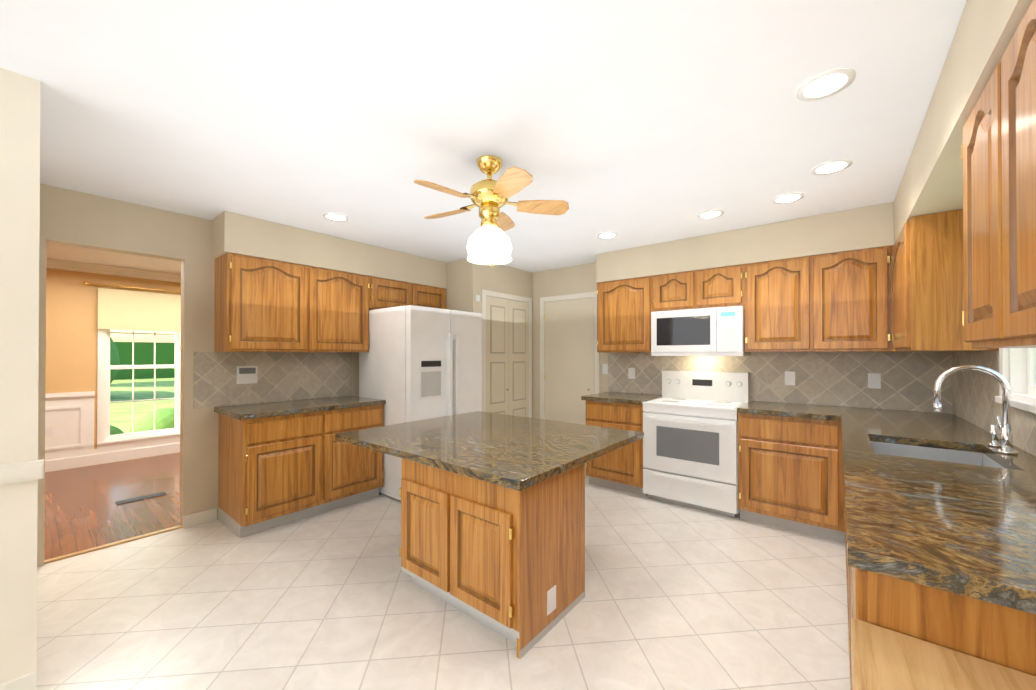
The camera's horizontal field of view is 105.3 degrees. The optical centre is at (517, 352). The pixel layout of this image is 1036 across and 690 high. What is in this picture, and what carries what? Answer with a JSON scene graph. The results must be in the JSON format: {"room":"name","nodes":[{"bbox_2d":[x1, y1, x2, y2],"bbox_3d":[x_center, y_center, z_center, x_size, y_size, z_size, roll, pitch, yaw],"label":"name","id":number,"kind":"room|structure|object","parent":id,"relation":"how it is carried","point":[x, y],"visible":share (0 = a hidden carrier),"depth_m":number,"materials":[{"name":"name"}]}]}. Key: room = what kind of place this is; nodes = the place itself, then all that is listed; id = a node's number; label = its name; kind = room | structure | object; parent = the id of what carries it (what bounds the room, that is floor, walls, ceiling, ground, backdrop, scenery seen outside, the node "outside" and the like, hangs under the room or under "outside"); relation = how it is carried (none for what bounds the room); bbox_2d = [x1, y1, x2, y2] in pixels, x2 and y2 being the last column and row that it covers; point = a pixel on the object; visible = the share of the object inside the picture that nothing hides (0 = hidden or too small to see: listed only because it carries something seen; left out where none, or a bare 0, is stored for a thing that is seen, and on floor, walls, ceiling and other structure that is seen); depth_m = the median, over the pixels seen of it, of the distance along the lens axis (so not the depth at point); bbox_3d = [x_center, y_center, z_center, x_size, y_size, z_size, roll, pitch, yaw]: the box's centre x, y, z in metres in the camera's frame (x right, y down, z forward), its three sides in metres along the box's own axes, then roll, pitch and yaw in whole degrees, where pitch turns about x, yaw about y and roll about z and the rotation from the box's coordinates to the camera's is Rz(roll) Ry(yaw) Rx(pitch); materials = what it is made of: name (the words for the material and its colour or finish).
{"room":"kitchen","nodes":[
{"label":"kitchen","id":0,"kind":"room"},
{"bbox_2d":[0,67,40,683],"bbox_3d":[-2.520,0.141,1.984,1.478,2.440,0.130,0,0,39],"label":"wall","id":1,"kind":"structure","parent":0,"point":[19,210],"depth_m":1.53,"materials":[{"name":"beige paint"}]},
{"bbox_2d":[0,459,216,689],"bbox_3d":[-1.050,0.904,3.467,1.889,0.929,4.346,0,0,39],"label":"trim","id":2,"kind":"structure","parent":1,"relation":"attached to","point":[20,472],"depth_m":1.53,"materials":[{"name":"beige paint"}]},
{"bbox_2d":[45,268,180,448],"bbox_3d":[-5.622,0.154,4.385,0.120,2.440,2.910,0,0,39],"label":"wall","id":3,"kind":"structure","parent":0,"point":[71,331],"depth_m":4.71,"materials":[{"name":"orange paint"}]},
{"bbox_2d":[45,427,51,436],"bbox_3d":[-5.400,0.920,4.535,0.006,0.110,0.070,0,0,39],"label":"outlet","id":4,"kind":"object","parent":3,"relation":"attached to","point":[48,431],"visible":0.64,"depth_m":4.54,"materials":[{"name":"white plastic"}]},
{"bbox_2d":[45,258,180,471],"bbox_3d":[-2.599,0.149,3.342,0.101,2.438,5.100,0,0,39],"label":"trim","id":5,"kind":"structure","parent":3,"relation":"attached to","point":[69,420],"depth_m":2.73,"materials":[{"name":"white paint"}]},
{"bbox_2d":[83,281,180,292],"bbox_3d":[-4.850,-0.821,5.155,0.113,0.048,1.118,0,0,39],"label":"curtain rod","id":6,"kind":"object","parent":3,"relation":"attached to","point":[85,283],"visible":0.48,"depth_m":5.00,"materials":[{"name":"gold metal"}]},
{"bbox_2d":[37,183,358,566],"bbox_3d":[-2.723,0.147,3.006,0.120,2.440,7.420,0,0,39],"label":"wall","id":7,"kind":"structure","parent":0,"point":[198,459],"depth_m":3.05,"materials":[{"name":"beige paint"}]},
{"bbox_2d":[44,525,182,563],"bbox_3d":[-2.844,1.359,2.820,0.042,0.012,0.690,0,0,39],"label":"trim","id":8,"kind":"structure","parent":7,"relation":"attached to","point":[108,545],"depth_m":2.78,"materials":[{"name":"brown wood"}]},
{"bbox_2d":[214,252,309,351],"bbox_3d":[-2.152,-0.381,3.335,0.350,0.758,0.586,0,0,39],"label":"upper cabinet","id":9,"kind":"object","parent":7,"relation":"attached to","point":[261,304],"depth_m":3.18,"materials":[{"name":"brown wood"}]},
{"bbox_2d":[194,352,351,408],"bbox_3d":[-2.143,0.225,3.616,0.010,0.448,1.300,0,0,39],"label":"backsplash","id":10,"kind":"structure","parent":7,"relation":"attached to","point":[287,376],"depth_m":3.53,"materials":[{"name":"beige tile"}]},
{"bbox_2d":[236,366,257,383],"bbox_3d":[-2.316,0.194,3.376,0.023,0.150,0.150,0,0,39],"label":"thermostat","id":11,"kind":"object","parent":10,"relation":"attached to","point":[246,374],"visible":0.96,"depth_m":3.37,"materials":[{"name":"white plastic"}]},
{"bbox_2d":[310,266,373,351],"bbox_3d":[-1.783,-0.378,3.791,0.350,0.758,0.587,0,0,39],"label":"upper cabinet","id":12,"kind":"object","parent":7,"relation":"attached to","point":[341,302],"depth_m":3.67,"materials":[{"name":"brown wood"}]},
{"bbox_2d":[374,277,413,308],"bbox_3d":[-1.442,-0.596,4.213,0.350,0.318,0.496,0,0,39],"label":"upper cabinet","id":13,"kind":"object","parent":7,"relation":"attached to","point":[388,293],"depth_m":4.10,"materials":[{"name":"brown wood"}]},
{"bbox_2d":[414,284,446,308],"bbox_3d":[-1.130,-0.593,4.597,0.350,0.318,0.495,0,0,39],"label":"upper cabinet","id":14,"kind":"object","parent":7,"relation":"attached to","point":[425,296],"depth_m":4.49,"materials":[{"name":"brown wood"}]},
{"bbox_2d":[212,211,446,288],"bbox_3d":[-1.666,-0.912,3.949,0.338,0.308,2.188,0,0,39],"label":"wall","id":15,"kind":"structure","parent":0,"point":[235,233],"depth_m":3.52,"materials":[{"name":"beige paint"}]},
{"bbox_2d":[36,452,849,689],"bbox_3d":[-2.134,1.393,2.456,7.960,0.060,7.520,0,0,39],"label":"floor","id":16,"kind":"structure","parent":0,"point":[678,597],"depth_m":2.11,"materials":[{"name":"tile"}]},
{"bbox_2d":[115,492,166,504],"bbox_3d":[-3.525,1.367,3.701,0.110,0.006,0.340,0,0,39],"label":"floor vent","id":17,"kind":"object","parent":16,"relation":"in","point":[140,498],"visible":0.93,"depth_m":3.68,"materials":[{"name":"grey metal"}]},
{"bbox_2d":[216,412,325,537],"bbox_3d":[-2.035,0.928,3.259,0.620,0.880,0.567,0,0,39],"label":"base cabinet","id":18,"kind":"object","parent":16,"relation":"on","point":[282,463],"depth_m":3.05,"materials":[{"name":"brown wood"}]},
{"bbox_2d":[214,396,385,419],"bbox_3d":[-1.859,0.469,3.468,0.632,0.040,1.170,0,0,39],"label":"countertop","id":19,"kind":"structure","parent":18,"relation":"on","point":[331,404],"depth_m":3.25,"materials":[{"name":"brown stone"}]},
{"bbox_2d":[326,404,383,510],"bbox_3d":[-1.677,0.931,3.699,0.620,0.880,0.568,0,0,39],"label":"base cabinet","id":20,"kind":"object","parent":16,"relation":"on","point":[354,474],"depth_m":3.48,"materials":[{"name":"brown wood"}]},
{"bbox_2d":[359,305,481,501],"bbox_3d":[-0.985,0.478,4.111,0.925,1.790,0.910,0,0,39],"label":"fridge","id":21,"kind":"object","parent":16,"relation":"on","point":[417,363],"visible":0.56,"depth_m":3.74,"materials":[{"name":"white metal"}]},
{"bbox_2d":[350,443,630,658],"bbox_3d":[-0.188,0.985,2.687,1.493,0.760,1.253,0,0,39],"label":"kitchen island","id":22,"kind":"object","parent":16,"relation":"on","point":[493,521],"depth_m":1.95,"materials":[{"name":"brown wood"}]},
{"bbox_2d":[335,411,642,490],"bbox_3d":[-0.189,0.585,2.762,1.640,0.040,1.400,0,0,39],"label":"island countertop","id":23,"kind":"structure","parent":22,"relation":"on","point":[516,453],"depth_m":2.44,"materials":[{"name":"brown stone"}]},
{"bbox_2d":[585,400,648,496],"bbox_3d":[1.115,0.933,4.108,0.606,0.880,0.620,0,0,39],"label":"base cabinet","id":24,"kind":"object","parent":16,"relation":"on","point":[621,469],"depth_m":3.83,"materials":[{"name":"brown wood"}]},
{"bbox_2d":[581,392,661,403],"bbox_3d":[1.098,0.473,4.115,0.636,0.040,0.635,0,0,39],"label":"countertop","id":25,"kind":"structure","parent":24,"relation":"on","point":[605,397],"depth_m":3.94,"materials":[{"name":"brown stone"}]},
{"bbox_2d":[642,371,749,517],"bbox_3d":[1.640,0.780,3.650,0.784,1.180,0.648,0,0,39],"label":"range","id":26,"kind":"object","parent":16,"relation":"on","point":[690,440],"visible":0.98,"depth_m":3.48,"materials":[{"name":"white metal"}]},
{"bbox_2d":[737,412,840,541],"bbox_3d":[2.216,0.928,3.215,0.654,0.880,0.620,0,0,39],"label":"base cabinet","id":27,"kind":"object","parent":16,"relation":"on","point":[789,470],"depth_m":2.96,"materials":[{"name":"brown wood"}]},
{"bbox_2d":[737,401,840,419],"bbox_3d":[2.209,0.468,3.213,0.649,0.040,0.635,0,0,39],"label":"countertop","id":28,"kind":"structure","parent":27,"relation":"on","point":[751,408],"depth_m":3.08,"materials":[{"name":"brown stone"}]},
{"bbox_2d":[841,484,844,542],"bbox_3d":[2.304,0.923,2.296,0.620,0.880,0.736,0,0,39],"label":"base cabinet","id":29,"kind":"object","parent":16,"relation":"on","point":[842,485],"depth_m":2.78,"materials":[{"name":"brown wood"}]},
{"bbox_2d":[846,568,1035,689],"bbox_3d":[1.143,0.915,0.866,0.620,0.880,0.435,0,0,39],"label":"base cabinet","id":30,"kind":"object","parent":16,"relation":"on","point":[1000,636],"depth_m":0.81,"materials":[{"name":"brown wood"}]},
{"bbox_2d":[841,408,1035,615],"bbox_3d":[1.943,0.460,1.866,0.635,0.040,3.063,0,0,39],"label":"countertop","id":31,"kind":"structure","parent":30,"relation":"on","point":[967,531],"depth_m":1.08,"materials":[{"name":"brown stone"}]},
{"bbox_2d":[873,440,1008,467],"bbox_3d":[1.881,0.574,1.798,0.434,0.212,0.574,0,0,39],"label":"sink","id":32,"kind":"object","parent":31,"relation":"in","point":[894,447],"depth_m":1.98,"materials":[{"name":"silver metal"}]},
{"bbox_2d":[933,365,1017,454],"bbox_3d":[2.097,0.248,1.838,0.254,0.381,0.222,0,0,39],"label":"faucet","id":33,"kind":"object","parent":31,"relation":"on","point":[1005,430],"visible":1,"depth_m":1.73,"materials":[{"name":"silver metal"}]},
{"bbox_2d":[851,618,1035,689],"bbox_3d":[0.649,0.974,0.264,0.630,0.755,1.118,0,0,39],"label":"desk","id":34,"kind":"object","parent":16,"relation":"on","point":[885,659],"visible":1,"depth_m":0.75,"materials":[{"name":"brown wood"}]},
{"bbox_2d":[0,0,966,274],"bbox_3d":[-2.134,-1.116,2.470,7.960,0.080,7.520,0,0,39],"label":"ceiling","id":35,"kind":"structure","parent":0,"point":[638,122],"depth_m":1.76,"materials":[{"name":"white paint"}]},
{"bbox_2d":[323,213,348,221],"bbox_3d":[-1.442,-1.069,3.132,0.189,0.005,0.189,0,0,30],"label":"recessed light","id":36,"kind":"object","parent":35,"relation":"in","point":[335,216],"depth_m":3.13,"materials":[{"name":"white paint"}]},
{"bbox_2d":[414,155,568,266],"bbox_3d":[-0.186,-0.774,2.227,0.874,0.605,0.870,0,0,39],"label":"fan","id":37,"kind":"object","parent":35,"relation":"hanging from","point":[489,242],"visible":1,"depth_m":2.17,"materials":[{"name":"brown wood"}]},
{"bbox_2d":[597,232,617,238],"bbox_3d":[0.818,-1.067,3.616,0.189,0.005,0.189,0,0,30],"label":"recessed light","id":38,"kind":"object","parent":35,"relation":"in","point":[607,235],"depth_m":3.61,"materials":[{"name":"white paint"}]},
{"bbox_2d":[697,210,723,218],"bbox_3d":[1.494,-1.070,3.068,0.189,0.005,0.189,0,0,30],"label":"recessed light","id":39,"kind":"object","parent":35,"relation":"in","point":[710,213],"depth_m":3.06,"materials":[{"name":"white paint"}]},
{"bbox_2d":[772,192,804,203],"bbox_3d":[1.882,-1.072,2.753,0.189,0.005,0.189,0,0,30],"label":"recessed light","id":40,"kind":"object","parent":35,"relation":"in","point":[785,198],"depth_m":2.75,"materials":[{"name":"white paint"}]},
{"bbox_2d":[796,68,855,100],"bbox_3d":[1.242,-1.078,1.598,0.189,0.005,0.189,0,0,0],"label":"recessed light","id":41,"kind":"object","parent":35,"relation":"in","point":[822,84],"depth_m":1.59,"materials":[{"name":"white paint"}]},
{"bbox_2d":[811,159,852,174],"bbox_3d":[1.823,-1.074,2.299,0.189,0.005,0.189,0,0,30],"label":"recessed light","id":42,"kind":"object","parent":35,"relation":"in","point":[841,164],"depth_m":2.29,"materials":[{"name":"white paint"}]},
{"bbox_2d":[446,258,531,312],"bbox_3d":[-0.458,0.158,5.081,0.778,2.440,1.098,0,0,39],"label":"wall","id":43,"kind":"structure","parent":0,"point":[467,281],"depth_m":4.61,"materials":[{"name":"beige paint"}]},
{"bbox_2d":[481,289,531,417],"bbox_3d":[-0.108,0.331,4.862,0.039,2.091,0.944,0,0,39],"label":"pantry door","id":44,"kind":"structure","parent":43,"relation":"in","point":[506,354],"depth_m":4.84,"materials":[{"name":"beige paint"}]},
{"bbox_2d":[532,262,952,418],"bbox_3d":[1.456,0.154,4.315,4.720,2.440,0.120,0,0,39],"label":"wall","id":45,"kind":"structure","parent":0,"point":[576,279],"depth_m":5.06,"materials":[{"name":"beige paint"}]},
{"bbox_2d":[540,291,599,424],"bbox_3d":[0.617,0.331,4.891,0.854,2.091,0.039,0,0,39],"label":"back door","id":46,"kind":"structure","parent":45,"relation":"in","point":[569,365],"depth_m":4.89,"materials":[{"name":"beige paint"}]},
{"bbox_2d":[603,364,607,373],"bbox_3d":[1.016,0.196,4.590,0.070,0.120,0.006,0,0,39],"label":"light switch","id":47,"kind":"object","parent":45,"relation":"attached to","point":[605,368],"visible":1,"depth_m":4.59,"materials":[{"name":"white plastic"}]},
{"bbox_2d":[597,276,652,351],"bbox_3d":[1.194,-0.375,4.226,0.610,0.758,0.350,0,0,39],"label":"upper cabinet","id":48,"kind":"object","parent":45,"relation":"attached to","point":[624,307],"depth_m":4.08,"materials":[{"name":"brown wood"}]},
{"bbox_2d":[653,270,696,311],"bbox_3d":[1.586,-0.580,3.909,0.400,0.353,0.350,0,0,39],"label":"upper cabinet","id":49,"kind":"object","parent":45,"relation":"attached to","point":[673,291],"depth_m":3.76,"materials":[{"name":"brown wood"}]},
{"bbox_2d":[697,264,744,308],"bbox_3d":[1.896,-0.581,3.657,0.400,0.353,0.350,0,0,39],"label":"upper cabinet","id":50,"kind":"object","parent":45,"relation":"attached to","point":[721,286],"depth_m":3.51,"materials":[{"name":"brown wood"}]},
{"bbox_2d":[651,306,749,355],"bbox_3d":[1.726,-0.181,3.761,0.792,0.433,0.375,0,0,39],"label":"over-the-range microwave","id":51,"kind":"object","parent":50,"relation":"attached to","point":[717,331],"visible":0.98,"depth_m":3.58,"materials":[{"name":"white plastic"}]},
{"bbox_2d":[744,256,812,351],"bbox_3d":[2.232,-0.380,3.383,0.464,0.758,0.350,0,0,39],"label":"upper cabinet","id":52,"kind":"object","parent":45,"relation":"attached to","point":[778,310],"depth_m":3.23,"materials":[{"name":"brown wood"}]},
{"bbox_2d":[608,352,952,413],"bbox_3d":[2.093,0.226,3.713,2.708,0.448,0.010,0,0,39],"label":"backsplash","id":53,"kind":"structure","parent":45,"relation":"attached to","point":[908,379],"depth_m":3.33,"materials":[{"name":"beige tile"}]},
{"bbox_2d":[628,368,634,378],"bbox_3d":[1.260,0.234,4.379,0.075,0.120,0.005,0,0,39],"label":"electrical outlet","id":54,"kind":"object","parent":53,"relation":"attached to","point":[631,371],"depth_m":4.38,"materials":[{"name":"white plastic"}]},
{"bbox_2d":[785,371,794,384],"bbox_3d":[2.386,0.229,3.465,0.075,0.120,0.005,0,0,39],"label":"electrical outlet","id":55,"kind":"object","parent":53,"relation":"attached to","point":[789,375],"depth_m":3.46,"materials":[{"name":"white plastic"}]},
{"bbox_2d":[868,373,880,388],"bbox_3d":[2.813,0.227,3.119,0.075,0.120,0.005,0,0,39],"label":"electrical outlet","id":56,"kind":"object","parent":53,"relation":"attached to","point":[874,380],"depth_m":3.12,"materials":[{"name":"white plastic"}]},
{"bbox_2d":[813,246,888,351],"bbox_3d":[2.592,-0.382,3.091,0.464,0.758,0.350,0,0,39],"label":"upper cabinet","id":57,"kind":"object","parent":45,"relation":"attached to","point":[851,288],"depth_m":2.95,"materials":[{"name":"brown wood"}]},
{"bbox_2d":[596,0,1032,282],"bbox_3d":[0.438,-0.925,1.656,2.698,0.308,5.298,0,0,39],"label":"wall","id":58,"kind":"structure","parent":0,"point":[932,181],"depth_m":2.30,"materials":[{"name":"beige paint"}]},
{"bbox_2d":[889,211,952,351],"bbox_3d":[2.578,-0.386,2.428,0.350,0.758,0.738,0,0,39],"label":"upper cabinet","id":59,"kind":"object","parent":58,"relation":"attached to","point":[921,256],"depth_m":2.21,"materials":[{"name":"brown wood"}]},
{"bbox_2d":[953,81,988,351],"bbox_3d":[1.495,-0.393,1.073,0.325,0.758,0.410,0,0,39],"label":"upper cabinet","id":60,"kind":"object","parent":58,"relation":"attached to","point":[970,223],"depth_m":1.23,"materials":[{"name":"brown wood"}]},
{"bbox_2d":[989,0,1035,350],"bbox_3d":[1.240,-0.395,0.759,0.325,0.758,0.400,0,0,39],"label":"upper cabinet","id":61,"kind":"object","parent":58,"relation":"attached to","point":[1012,84],"depth_m":0.95,"materials":[{"name":"brown wood"}]},
{"bbox_3d":[2.832,0.143,2.361,0.120,2.440,1.180,0,0,39],"label":"wall","id":62,"kind":"structure","parent":0,"visible":0},
{"bbox_2d":[952,351,1035,456],"bbox_3d":[2.195,0.214,1.679,0.010,0.448,3.018,0,0,39],"label":"backsplash","id":63,"kind":"structure","parent":62,"relation":"attached to","point":[975,392],"depth_m":2.23,"materials":[{"name":"beige tile"}]},
{"label":"outside","id":64,"kind":"structure","parent":0,"visible":0},
{"bbox_2d":[110,377,174,432],"bbox_3d":[-18.411,1.859,14.809,32.870,0.150,60.000,0,0,39],"label":"ground","id":65,"kind":"structure","parent":64,"point":[146,382],"depth_m":15.56,"materials":[{"name":"green plant"}]},
{"bbox_2d":[110,338,174,434],"bbox_3d":[-11.791,0.319,10.478,16.220,3.600,10.600,0,0,39],"label":"bush","id":66,"kind":"object","parent":65,"relation":"on","point":[160,419],"depth_m":5.92,"materials":[{"name":"green plant"}]},
{"bbox_2d":[114,342,174,378],"bbox_3d":[-25.330,-6.235,20.469,15.608,16.100,50.000,0,0,39],"label":"tree","id":67,"kind":"object","parent":65,"relation":"on","point":[150,362],"depth_m":27.94,"materials":[{"name":"green plant"}]},
{"bbox_3d":[2.158,0.788,1.527,0.120,1.140,0.960,0,0,39],"label":"wall","id":68,"kind":"structure","parent":0,"visible":0},
{"bbox_2d":[995,348,1035,413],"bbox_3d":[2.144,-0.234,1.544,0.155,0.965,1.070,0,0,39],"label":"window","id":69,"kind":"structure","parent":68,"relation":"in","point":[1017,369],"depth_m":1.90,"materials":[{"name":"white paint"}]},
{"bbox_3d":[-4.941,1.244,5.217,0.120,0.270,0.750,0,0,39],"label":"wall","id":70,"kind":"structure","parent":0,"visible":0},
{"bbox_2d":[97,329,180,450],"bbox_3d":[-4.928,0.217,5.212,0.155,1.985,0.860,0,0,39],"label":"dining room window","id":71,"kind":"structure","parent":70,"relation":"in","point":[104,367],"depth_m":5.13,"materials":[{"name":"white paint"}]},
{"bbox_2d":[98,288,180,331],"bbox_3d":[-4.840,-0.531,5.145,0.030,0.500,0.870,0,0,39],"label":"roman shade","id":72,"kind":"object","parent":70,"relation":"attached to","point":[129,310],"visible":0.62,"depth_m":5.08,"materials":[{"name":"fabric"}]}
]}

